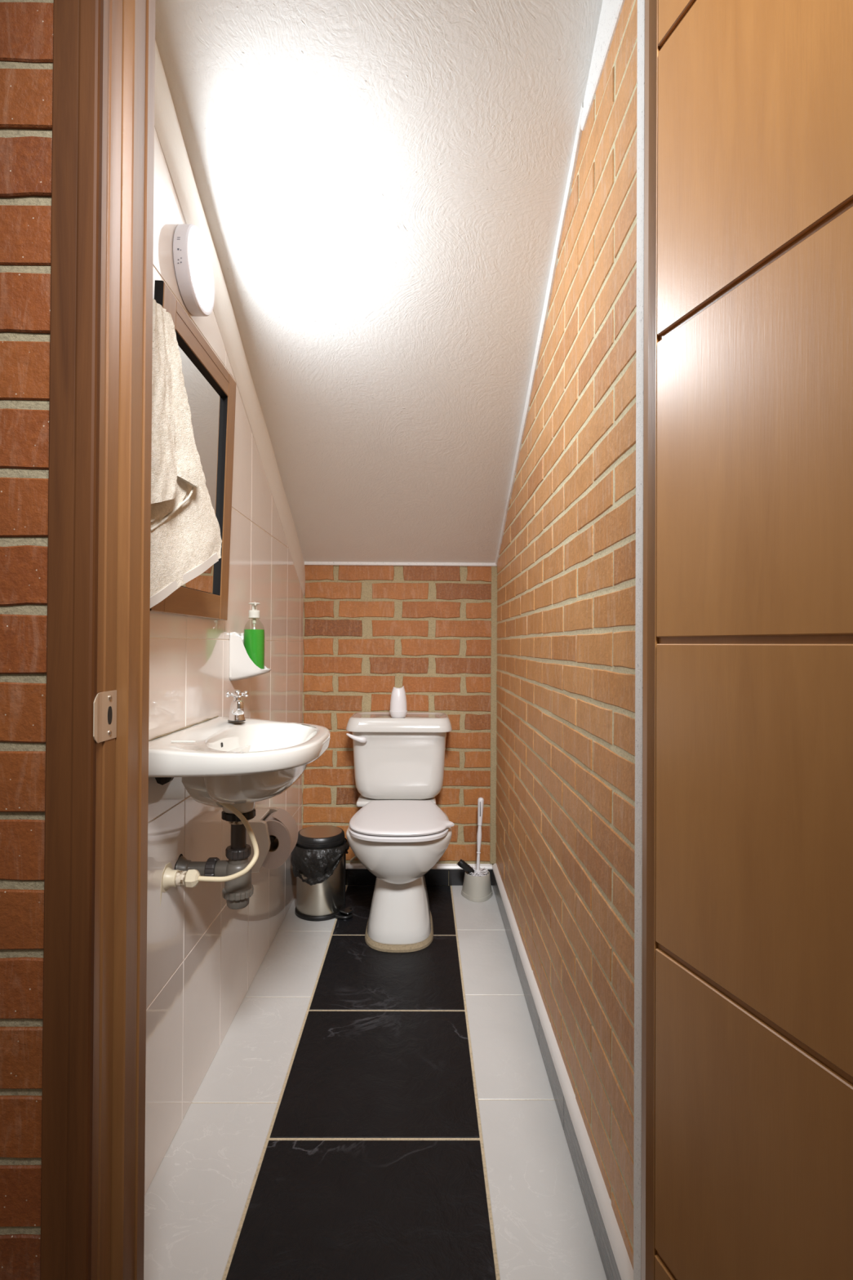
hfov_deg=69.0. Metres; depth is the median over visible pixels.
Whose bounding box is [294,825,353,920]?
pedal bin
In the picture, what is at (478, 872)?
toilet brush
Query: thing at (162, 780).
bracket
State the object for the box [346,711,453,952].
toilet
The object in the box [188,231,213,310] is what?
diffuser
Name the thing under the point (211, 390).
mirror
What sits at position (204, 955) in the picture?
wall
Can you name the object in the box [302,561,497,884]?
wall
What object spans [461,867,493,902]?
brush holder
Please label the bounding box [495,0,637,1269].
wall
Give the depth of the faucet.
1.46 m
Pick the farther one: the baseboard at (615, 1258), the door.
the baseboard at (615, 1258)
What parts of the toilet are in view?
flush lever, tank lid, tank, bowl, lid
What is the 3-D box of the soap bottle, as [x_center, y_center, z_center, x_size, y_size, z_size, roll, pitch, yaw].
[-0.476,-0.010,1.713,0.058,0.188,0.058,0,0,0]
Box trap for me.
[174,808,255,909]
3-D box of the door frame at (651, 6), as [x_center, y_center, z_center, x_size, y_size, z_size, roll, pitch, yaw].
[0.335,-0.022,0.793,0.090,2.140,0.108,0,0,0]
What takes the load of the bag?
in the pedal bin
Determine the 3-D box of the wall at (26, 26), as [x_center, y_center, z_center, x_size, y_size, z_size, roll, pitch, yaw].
[-0.005,-0.181,0.807,3.200,2.614,0.144,0,0,0]
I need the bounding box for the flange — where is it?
[162,866,178,889]
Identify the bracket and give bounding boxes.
[155,777,173,785]
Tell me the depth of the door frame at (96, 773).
0.74 m
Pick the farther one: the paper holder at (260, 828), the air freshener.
the air freshener
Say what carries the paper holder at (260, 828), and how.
attached to the wall at (204, 955)
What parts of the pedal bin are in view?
lid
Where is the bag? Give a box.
[290,837,349,885]
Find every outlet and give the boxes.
[186,857,228,882]
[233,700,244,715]
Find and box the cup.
[226,897,249,909]
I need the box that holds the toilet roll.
[262,808,297,869]
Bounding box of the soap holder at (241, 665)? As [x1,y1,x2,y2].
[229,631,271,680]
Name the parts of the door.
panel, panel, panel, panel, panel, panel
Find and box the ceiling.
[155,0,603,563]
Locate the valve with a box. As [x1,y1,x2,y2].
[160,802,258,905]
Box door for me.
[653,0,852,1279]
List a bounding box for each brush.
[457,857,474,874]
[467,797,488,876]
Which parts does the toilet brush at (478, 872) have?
handle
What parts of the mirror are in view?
rail, rail, glass, rail, rail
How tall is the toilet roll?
0.143 m
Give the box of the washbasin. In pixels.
[148,715,329,813]
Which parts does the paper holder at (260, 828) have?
plate, plate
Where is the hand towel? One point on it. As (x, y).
(185, 539)
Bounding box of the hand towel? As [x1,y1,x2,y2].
[150,298,222,608]
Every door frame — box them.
[40,0,155,1279]
[641,0,657,1279]
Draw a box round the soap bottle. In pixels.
[243,602,264,669]
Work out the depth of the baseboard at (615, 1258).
1.27 m
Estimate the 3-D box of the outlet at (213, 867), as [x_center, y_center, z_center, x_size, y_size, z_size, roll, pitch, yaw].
[-0.471,0.491,1.328,0.107,0.050,0.050,0,0,0]
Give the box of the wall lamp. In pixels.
[173,223,214,316]
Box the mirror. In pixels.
[150,280,235,620]
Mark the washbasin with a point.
(240, 765)
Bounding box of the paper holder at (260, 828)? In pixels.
[246,807,278,872]
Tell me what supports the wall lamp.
attached to the wall at (204, 955)
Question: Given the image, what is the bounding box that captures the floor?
[143,884,607,1279]
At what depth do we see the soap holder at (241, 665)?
1.66 m
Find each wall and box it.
[0,0,644,1279]
[144,40,305,1195]
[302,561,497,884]
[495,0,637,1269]
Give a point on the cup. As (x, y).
(233, 903)
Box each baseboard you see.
[345,863,492,885]
[492,862,633,1279]
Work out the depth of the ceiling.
1.45 m
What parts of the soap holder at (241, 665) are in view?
plate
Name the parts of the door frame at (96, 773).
casing, strike plate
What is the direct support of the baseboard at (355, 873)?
attached to the wall at (429, 629)
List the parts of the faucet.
spout, cross handle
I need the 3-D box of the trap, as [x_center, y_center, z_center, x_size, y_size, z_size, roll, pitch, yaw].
[-0.448,0.467,1.328,0.160,0.204,0.070,0,0,0]
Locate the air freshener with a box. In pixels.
[389,685,407,717]
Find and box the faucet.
[224,689,248,721]
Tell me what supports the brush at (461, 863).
in the brush holder at (475, 889)
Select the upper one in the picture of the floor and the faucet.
the faucet

